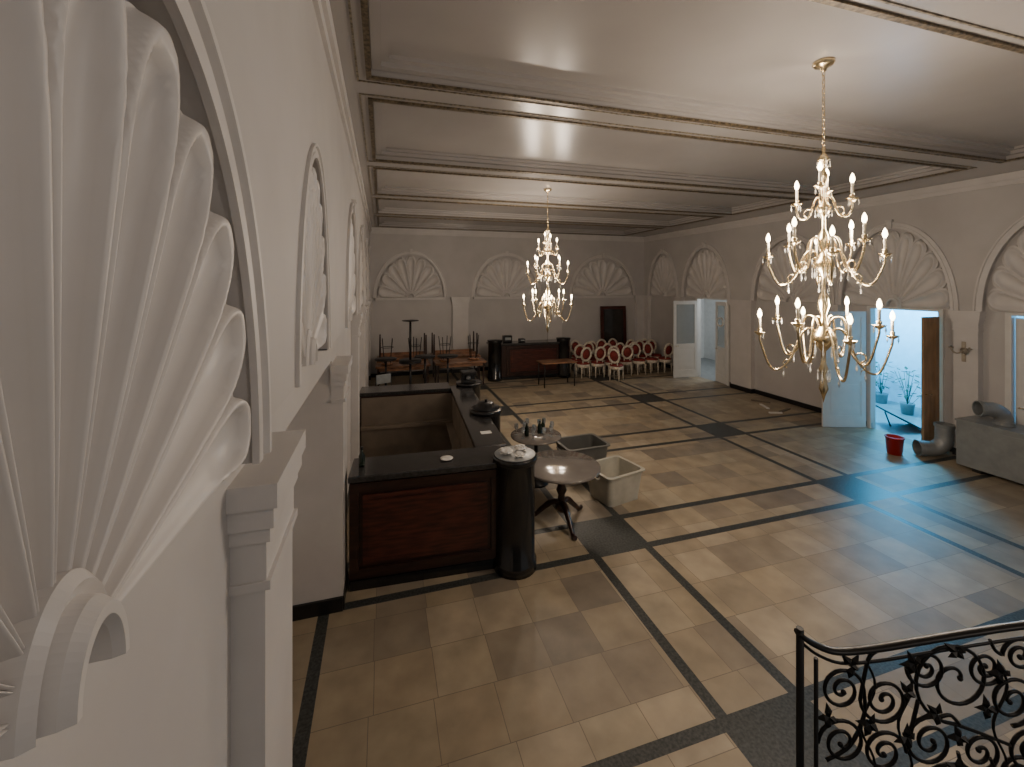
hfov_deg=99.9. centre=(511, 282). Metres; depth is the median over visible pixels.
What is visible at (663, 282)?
relief
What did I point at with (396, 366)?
banquet table
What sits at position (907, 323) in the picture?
wall
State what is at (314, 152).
trim
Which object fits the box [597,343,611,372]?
dining chair
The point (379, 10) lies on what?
trim
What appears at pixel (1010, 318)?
trim
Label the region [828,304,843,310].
trim
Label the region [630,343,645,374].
dining chair
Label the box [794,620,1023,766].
stair railing
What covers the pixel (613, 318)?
mirror glass
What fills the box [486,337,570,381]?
bar counter
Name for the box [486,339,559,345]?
countertop
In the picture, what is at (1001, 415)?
ventilation duct
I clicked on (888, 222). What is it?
trim
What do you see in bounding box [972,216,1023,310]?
trim
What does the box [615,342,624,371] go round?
dining chair
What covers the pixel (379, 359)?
pedestal table
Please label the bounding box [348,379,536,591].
bar counter
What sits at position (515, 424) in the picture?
wine glass
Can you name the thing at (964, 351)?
wall sconce
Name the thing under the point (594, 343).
dining chair
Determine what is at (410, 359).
pedestal table
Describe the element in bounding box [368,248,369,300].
trim
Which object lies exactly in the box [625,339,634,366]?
dining chair
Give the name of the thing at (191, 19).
trim
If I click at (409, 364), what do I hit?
pedestal table
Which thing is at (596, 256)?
trim
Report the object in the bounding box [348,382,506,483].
countertop
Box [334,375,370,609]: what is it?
baseboard
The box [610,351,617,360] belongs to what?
cushion
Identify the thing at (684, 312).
door
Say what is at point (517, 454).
paper napkin
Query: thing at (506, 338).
equipment
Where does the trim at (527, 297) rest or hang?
attached to the wall at (459, 259)
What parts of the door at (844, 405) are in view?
panel, panel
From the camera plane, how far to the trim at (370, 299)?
13.96 m
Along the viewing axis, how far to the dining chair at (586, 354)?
14.16 m
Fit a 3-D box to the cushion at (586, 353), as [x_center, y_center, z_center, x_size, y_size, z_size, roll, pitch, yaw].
[2.446,2.350,14.165,0.290,0.330,0.085,0,0,-23]
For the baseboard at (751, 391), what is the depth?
11.53 m
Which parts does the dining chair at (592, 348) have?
backrest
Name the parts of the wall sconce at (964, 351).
arm, plate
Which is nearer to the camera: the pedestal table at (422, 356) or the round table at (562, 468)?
the round table at (562, 468)
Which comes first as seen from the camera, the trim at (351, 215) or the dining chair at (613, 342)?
the trim at (351, 215)
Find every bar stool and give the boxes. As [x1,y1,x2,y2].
[381,338,393,364]
[408,337,421,354]
[438,335,450,361]
[468,335,478,359]
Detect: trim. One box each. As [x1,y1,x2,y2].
[163,0,271,464]
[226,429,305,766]
[295,143,330,387]
[312,0,1023,241]
[330,355,351,591]
[345,203,357,327]
[351,199,356,213]
[351,313,362,465]
[358,228,364,312]
[360,0,1023,235]
[360,305,367,389]
[364,241,367,300]
[365,301,370,386]
[368,0,1023,233]
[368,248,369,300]
[369,298,371,375]
[373,251,446,297]
[375,297,444,299]
[451,297,469,368]
[471,253,540,296]
[473,296,538,298]
[546,296,562,338]
[569,255,635,295]
[570,295,633,297]
[634,295,643,342]
[643,295,651,341]
[647,250,677,296]
[675,297,684,300]
[681,244,730,299]
[695,297,729,385]
[728,300,755,388]
[750,234,834,303]
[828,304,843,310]
[835,222,958,309]
[867,306,944,427]
[885,220,893,228]
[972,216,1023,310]
[1005,312,1023,422]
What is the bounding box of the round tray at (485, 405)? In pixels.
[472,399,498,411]
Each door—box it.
[673,301,696,377]
[715,301,726,384]
[822,311,865,426]
[920,317,938,440]
[1016,318,1023,424]
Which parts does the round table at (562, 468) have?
leg, leg, leg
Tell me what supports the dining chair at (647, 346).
on the floor at (663, 634)
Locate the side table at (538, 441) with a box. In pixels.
[511,426,560,487]
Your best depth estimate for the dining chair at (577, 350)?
14.79 m
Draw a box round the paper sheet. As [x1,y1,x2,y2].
[480,430,491,433]
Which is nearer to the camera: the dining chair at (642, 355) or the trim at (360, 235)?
the trim at (360, 235)
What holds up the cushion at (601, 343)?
on the dining chair at (601, 343)
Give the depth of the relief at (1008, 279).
7.26 m
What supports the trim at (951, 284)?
attached to the wall at (965, 226)
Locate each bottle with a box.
[358,446,364,466]
[525,423,528,436]
[537,421,541,433]
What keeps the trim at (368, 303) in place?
attached to the wall at (165, 701)
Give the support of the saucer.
on the bar counter at (415, 514)
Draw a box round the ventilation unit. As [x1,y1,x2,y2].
[955,415,1023,483]
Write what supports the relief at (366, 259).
attached to the wall at (165, 701)
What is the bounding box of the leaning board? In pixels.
[876,405,920,429]
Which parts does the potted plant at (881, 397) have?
pot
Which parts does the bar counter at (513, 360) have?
panel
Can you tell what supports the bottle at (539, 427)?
on the side table at (538, 441)
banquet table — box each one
[375,360,430,385]
[377,333,426,359]
[377,359,427,384]
[430,331,479,357]
[432,355,480,377]
[433,357,486,384]
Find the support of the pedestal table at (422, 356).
on the floor at (663, 634)
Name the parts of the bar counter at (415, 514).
panel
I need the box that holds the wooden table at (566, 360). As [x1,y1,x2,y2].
[536,358,576,387]
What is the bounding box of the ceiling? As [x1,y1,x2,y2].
[329,0,1023,236]
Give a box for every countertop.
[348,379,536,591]
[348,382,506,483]
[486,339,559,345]
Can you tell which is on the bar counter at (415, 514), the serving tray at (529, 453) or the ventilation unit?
the serving tray at (529, 453)
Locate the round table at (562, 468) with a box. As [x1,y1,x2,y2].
[535,450,600,540]
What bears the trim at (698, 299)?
attached to the wall at (965, 226)
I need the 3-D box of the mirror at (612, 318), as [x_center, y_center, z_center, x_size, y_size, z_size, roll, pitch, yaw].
[3.957,2.025,16.740,1.100,2.250,0.158,0,0,-17]
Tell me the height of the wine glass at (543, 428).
0.170 m
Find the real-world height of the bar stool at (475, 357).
0.761 m
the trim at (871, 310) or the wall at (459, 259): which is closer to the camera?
the trim at (871, 310)
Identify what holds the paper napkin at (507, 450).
on the serving tray at (529, 453)
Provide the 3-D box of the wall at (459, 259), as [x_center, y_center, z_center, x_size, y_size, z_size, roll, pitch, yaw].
[0.299,0.580,15.823,10.670,5.140,0.080,0,0,-17]
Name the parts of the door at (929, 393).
panel, panel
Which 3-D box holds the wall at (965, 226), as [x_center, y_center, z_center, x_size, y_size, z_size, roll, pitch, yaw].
[7.820,0.580,9.207,0.100,5.140,17.100,0,0,-17]
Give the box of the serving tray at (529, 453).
[494,446,535,461]
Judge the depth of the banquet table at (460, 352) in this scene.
14.18 m
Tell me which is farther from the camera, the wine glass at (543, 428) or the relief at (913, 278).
the relief at (913, 278)
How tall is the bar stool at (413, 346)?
0.761 m
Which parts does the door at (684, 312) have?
panel, panel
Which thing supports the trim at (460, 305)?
attached to the wall at (459, 259)
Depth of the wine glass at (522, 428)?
6.61 m
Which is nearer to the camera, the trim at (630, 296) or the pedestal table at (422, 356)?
the pedestal table at (422, 356)
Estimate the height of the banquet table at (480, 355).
0.750 m
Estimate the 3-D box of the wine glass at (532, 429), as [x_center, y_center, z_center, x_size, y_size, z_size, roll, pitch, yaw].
[0.321,2.309,6.574,0.066,0.170,0.064,0,0,-17]
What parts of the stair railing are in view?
post, rail, rail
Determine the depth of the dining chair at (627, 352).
14.60 m
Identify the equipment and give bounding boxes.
[502,335,511,341]
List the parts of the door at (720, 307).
panel, panel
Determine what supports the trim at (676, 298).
attached to the wall at (965, 226)
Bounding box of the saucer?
[440,455,452,460]
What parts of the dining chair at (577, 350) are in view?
backrest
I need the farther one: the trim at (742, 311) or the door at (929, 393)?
the trim at (742, 311)
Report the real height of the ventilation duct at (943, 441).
0.613 m
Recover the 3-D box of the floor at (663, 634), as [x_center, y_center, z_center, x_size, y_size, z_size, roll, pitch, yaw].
[2.508,3.150,7.601,11.200,0.001,17.100,0,0,-17]
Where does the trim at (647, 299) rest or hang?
attached to the wall at (965, 226)
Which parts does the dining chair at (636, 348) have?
backrest, seat, seat rail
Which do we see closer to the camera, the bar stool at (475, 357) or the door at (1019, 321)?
the door at (1019, 321)
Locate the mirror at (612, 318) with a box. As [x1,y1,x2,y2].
[600,306,626,344]
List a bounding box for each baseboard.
[292,596,342,621]
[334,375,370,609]
[371,363,590,376]
[656,362,955,454]
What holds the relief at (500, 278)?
attached to the wall at (459, 259)
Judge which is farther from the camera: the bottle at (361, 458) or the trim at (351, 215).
the trim at (351, 215)
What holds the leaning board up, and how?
on the floor at (898, 427)
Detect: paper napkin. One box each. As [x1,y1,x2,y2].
[499,447,512,454]
[514,444,526,450]
[514,451,524,457]
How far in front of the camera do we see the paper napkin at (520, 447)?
4.84 m
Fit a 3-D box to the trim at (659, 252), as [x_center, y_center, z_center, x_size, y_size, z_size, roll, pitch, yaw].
[5.645,-0.365,16.176,0.030,1.730,1.820,0,0,-17]
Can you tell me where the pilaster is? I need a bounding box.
[948,310,986,447]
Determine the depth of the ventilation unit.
6.96 m
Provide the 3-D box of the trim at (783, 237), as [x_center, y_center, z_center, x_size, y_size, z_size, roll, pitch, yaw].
[7.165,-0.385,11.150,0.030,1.770,2.380,0,0,-17]
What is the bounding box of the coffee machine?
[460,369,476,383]
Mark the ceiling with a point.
(758, 54)
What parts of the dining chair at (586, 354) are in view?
seat rail, seat, backrest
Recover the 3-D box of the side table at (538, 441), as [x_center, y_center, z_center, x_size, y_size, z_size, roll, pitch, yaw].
[0.378,2.772,6.800,0.800,0.755,0.800,0,0,-17]
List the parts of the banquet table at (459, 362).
leg, leg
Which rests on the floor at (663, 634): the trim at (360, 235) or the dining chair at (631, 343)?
the dining chair at (631, 343)
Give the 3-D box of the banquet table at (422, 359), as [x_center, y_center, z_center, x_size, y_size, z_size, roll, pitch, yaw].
[-3.516,2.775,13.772,1.560,0.750,0.700,0,0,-17]
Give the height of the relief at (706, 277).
1.602 m
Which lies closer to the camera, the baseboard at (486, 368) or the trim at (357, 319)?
the trim at (357, 319)
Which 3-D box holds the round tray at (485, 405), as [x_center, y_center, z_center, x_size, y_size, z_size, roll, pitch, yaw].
[-0.397,1.835,6.542,0.410,0.135,0.410,0,0,-17]
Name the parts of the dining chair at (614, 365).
backrest, seat rail, seat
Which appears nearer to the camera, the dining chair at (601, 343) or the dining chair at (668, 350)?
the dining chair at (668, 350)
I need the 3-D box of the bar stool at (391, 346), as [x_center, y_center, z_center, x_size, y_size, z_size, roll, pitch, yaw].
[-3.662,2.017,12.631,0.364,0.761,0.364,0,0,-17]
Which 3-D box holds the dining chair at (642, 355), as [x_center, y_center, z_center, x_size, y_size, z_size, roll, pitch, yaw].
[4.789,2.626,15.778,0.464,1.049,0.498,0,0,-16]
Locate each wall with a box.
[0,0,369,766]
[370,233,643,373]
[644,183,1023,423]
[701,299,1023,407]
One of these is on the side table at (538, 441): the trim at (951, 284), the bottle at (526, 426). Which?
the bottle at (526, 426)
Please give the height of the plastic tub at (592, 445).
0.475 m
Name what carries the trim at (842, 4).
attached to the ceiling
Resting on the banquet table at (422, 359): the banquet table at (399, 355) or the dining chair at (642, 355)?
the banquet table at (399, 355)
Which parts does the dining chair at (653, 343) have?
backrest, seat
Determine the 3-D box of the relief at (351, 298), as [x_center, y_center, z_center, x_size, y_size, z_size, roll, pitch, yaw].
[-2.189,-0.200,5.763,0.085,1.400,1.818,0,0,-17]
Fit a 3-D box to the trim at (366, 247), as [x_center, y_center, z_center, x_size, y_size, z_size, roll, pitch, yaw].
[-3.643,-0.280,10.756,0.030,1.560,2.120,0,0,-17]
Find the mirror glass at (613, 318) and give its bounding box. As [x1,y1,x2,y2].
[604,309,623,344]
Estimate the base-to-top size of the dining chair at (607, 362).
1.049 m
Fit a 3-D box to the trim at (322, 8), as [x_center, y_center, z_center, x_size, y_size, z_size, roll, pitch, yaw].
[2.761,-1.749,7.678,10.670,0.198,17.100,0,0,-17]
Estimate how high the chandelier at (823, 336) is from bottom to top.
3.069 m
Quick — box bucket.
[884,434,904,455]
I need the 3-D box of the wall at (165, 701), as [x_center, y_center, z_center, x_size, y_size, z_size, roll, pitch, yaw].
[-2.547,0.580,6.073,0.639,5.140,17.100,0,0,-17]
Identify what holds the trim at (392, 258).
attached to the wall at (459, 259)
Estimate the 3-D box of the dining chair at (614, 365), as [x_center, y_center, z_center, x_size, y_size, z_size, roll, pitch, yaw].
[3.389,2.626,13.969,0.464,1.049,0.498,0,0,37]
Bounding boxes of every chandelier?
[521,188,573,332]
[754,57,899,402]
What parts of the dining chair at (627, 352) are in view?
seat rail, seat, backrest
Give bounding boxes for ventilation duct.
[912,421,955,455]
[972,401,1014,426]
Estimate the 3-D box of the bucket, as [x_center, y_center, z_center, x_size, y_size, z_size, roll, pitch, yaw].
[7.057,2.989,7.931,0.309,0.320,0.290,0,0,-17]
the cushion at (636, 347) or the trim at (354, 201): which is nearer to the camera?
the trim at (354, 201)
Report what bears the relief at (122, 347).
attached to the wall at (165, 701)
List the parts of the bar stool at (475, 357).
seat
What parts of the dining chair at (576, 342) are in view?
backrest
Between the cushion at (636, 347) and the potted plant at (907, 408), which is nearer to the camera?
the potted plant at (907, 408)
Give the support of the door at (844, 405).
in the wall at (965, 226)
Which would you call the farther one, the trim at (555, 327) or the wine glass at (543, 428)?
the trim at (555, 327)
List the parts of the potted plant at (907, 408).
pot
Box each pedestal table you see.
[374,357,396,385]
[399,320,421,362]
[399,361,421,383]
[414,354,435,382]
[437,354,457,382]
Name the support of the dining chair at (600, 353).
on the floor at (663, 634)
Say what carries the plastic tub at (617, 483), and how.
on the floor at (663, 634)
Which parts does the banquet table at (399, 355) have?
leg, leg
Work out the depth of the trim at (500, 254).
15.56 m
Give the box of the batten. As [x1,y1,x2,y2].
[751,399,769,402]
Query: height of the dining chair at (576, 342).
1.049 m
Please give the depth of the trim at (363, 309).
9.27 m
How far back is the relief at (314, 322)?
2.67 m
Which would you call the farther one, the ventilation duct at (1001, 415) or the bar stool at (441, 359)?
the bar stool at (441, 359)
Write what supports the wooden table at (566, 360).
on the floor at (663, 634)
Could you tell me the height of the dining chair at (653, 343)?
1.049 m
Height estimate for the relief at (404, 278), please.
1.433 m
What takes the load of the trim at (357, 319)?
attached to the wall at (165, 701)
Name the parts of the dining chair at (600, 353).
seat, seat rail, backrest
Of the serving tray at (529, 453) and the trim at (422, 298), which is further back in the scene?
the trim at (422, 298)
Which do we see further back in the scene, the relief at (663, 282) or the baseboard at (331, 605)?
the relief at (663, 282)
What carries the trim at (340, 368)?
attached to the wall at (165, 701)
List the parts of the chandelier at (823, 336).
bulb, bulb, arm, arm, bulb, bulb, bulb, arm, arm, arm, arm, arm, arm, arm, bulb, arm, chain, stem, arm, bulb, arm, arm, arm, arm, arm, bulb, bulb, bulb, bulb, arm, arm, arm, bulb, bulb, bulb, bulb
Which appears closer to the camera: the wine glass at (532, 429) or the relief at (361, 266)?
the wine glass at (532, 429)
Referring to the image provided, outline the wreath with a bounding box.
[716,317,723,326]
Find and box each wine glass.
[514,423,517,434]
[521,427,524,438]
[531,428,534,439]
[542,427,545,439]
[549,425,552,436]
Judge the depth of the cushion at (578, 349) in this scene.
14.78 m
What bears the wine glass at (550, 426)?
on the side table at (538, 441)
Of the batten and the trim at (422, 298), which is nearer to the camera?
the batten
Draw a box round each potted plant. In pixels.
[876,362,898,403]
[891,366,920,414]
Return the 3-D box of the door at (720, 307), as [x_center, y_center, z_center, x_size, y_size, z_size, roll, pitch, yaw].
[6.603,1.865,13.561,0.138,2.550,0.590,0,0,-6]
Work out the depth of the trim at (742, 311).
12.50 m
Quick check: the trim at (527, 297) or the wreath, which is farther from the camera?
the trim at (527, 297)
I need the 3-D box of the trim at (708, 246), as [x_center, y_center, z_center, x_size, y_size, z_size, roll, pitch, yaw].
[6.282,-0.385,14.070,0.030,1.770,2.220,0,0,-17]
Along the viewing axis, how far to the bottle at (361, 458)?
4.59 m
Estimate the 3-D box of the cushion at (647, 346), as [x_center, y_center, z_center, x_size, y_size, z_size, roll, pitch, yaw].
[4.842,2.350,15.331,0.290,0.330,0.085,0,0,-19]
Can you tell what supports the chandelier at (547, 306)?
hanging from the ceiling
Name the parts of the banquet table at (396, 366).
leg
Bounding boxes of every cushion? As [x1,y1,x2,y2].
[576,347,582,355]
[583,349,589,358]
[596,349,603,357]
[598,341,604,348]
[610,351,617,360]
[623,347,630,356]
[632,345,638,353]
[645,344,650,353]
[666,345,671,354]
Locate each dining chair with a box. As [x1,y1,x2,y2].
[570,344,584,374]
[571,340,580,368]
[576,347,591,378]
[583,342,595,372]
[589,341,596,356]
[591,346,605,377]
[597,339,606,368]
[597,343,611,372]
[604,346,619,376]
[608,338,620,353]
[608,349,623,381]
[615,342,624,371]
[618,345,633,374]
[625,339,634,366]
[625,342,636,370]
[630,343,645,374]
[636,340,649,369]
[643,342,658,373]
[648,339,662,368]
[658,343,672,372]
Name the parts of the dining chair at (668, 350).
seat, seat rail, backrest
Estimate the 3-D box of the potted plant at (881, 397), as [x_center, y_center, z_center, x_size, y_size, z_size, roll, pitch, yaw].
[9.710,2.597,11.320,0.695,1.107,0.683,0,0,-1]
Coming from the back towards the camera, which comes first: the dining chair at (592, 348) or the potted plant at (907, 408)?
the dining chair at (592, 348)
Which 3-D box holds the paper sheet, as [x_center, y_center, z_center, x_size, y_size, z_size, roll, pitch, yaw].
[-0.342,1.962,5.649,0.140,0.003,0.100,0,0,-17]
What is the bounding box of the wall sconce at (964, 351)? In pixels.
[948,342,972,361]
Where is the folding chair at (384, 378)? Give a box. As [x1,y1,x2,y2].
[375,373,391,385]
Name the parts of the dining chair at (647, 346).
backrest, seat rail, seat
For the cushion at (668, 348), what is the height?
0.330 m
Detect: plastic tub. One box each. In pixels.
[556,433,610,459]
[588,455,644,506]
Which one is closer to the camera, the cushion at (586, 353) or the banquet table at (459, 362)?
the banquet table at (459, 362)
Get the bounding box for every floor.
[292,363,1023,766]
[698,358,920,439]
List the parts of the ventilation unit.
lid, access panel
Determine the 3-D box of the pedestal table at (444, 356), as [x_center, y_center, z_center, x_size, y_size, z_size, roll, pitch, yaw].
[-1.837,2.610,12.295,0.600,1.080,0.600,0,0,-17]
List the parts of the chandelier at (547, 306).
arm, arm, arm, stem, arm, arm, arm, arm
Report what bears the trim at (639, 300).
attached to the wall at (459, 259)
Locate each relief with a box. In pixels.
[0,0,250,761]
[301,167,326,365]
[348,218,355,320]
[360,243,362,308]
[365,259,366,302]
[378,256,442,297]
[475,257,536,296]
[572,259,630,295]
[651,255,675,296]
[685,249,726,298]
[757,242,828,302]
[845,231,949,308]
[987,231,1023,312]
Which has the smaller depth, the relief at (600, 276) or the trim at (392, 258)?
the trim at (392, 258)
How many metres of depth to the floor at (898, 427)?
10.07 m
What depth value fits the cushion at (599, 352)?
14.28 m
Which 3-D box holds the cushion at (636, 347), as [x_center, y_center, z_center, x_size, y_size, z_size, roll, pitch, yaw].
[4.350,2.350,15.145,0.290,0.330,0.085,0,0,-18]
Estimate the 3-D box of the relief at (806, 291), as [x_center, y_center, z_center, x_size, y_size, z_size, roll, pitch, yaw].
[7.230,-0.301,11.170,0.093,1.602,2.067,0,0,-17]

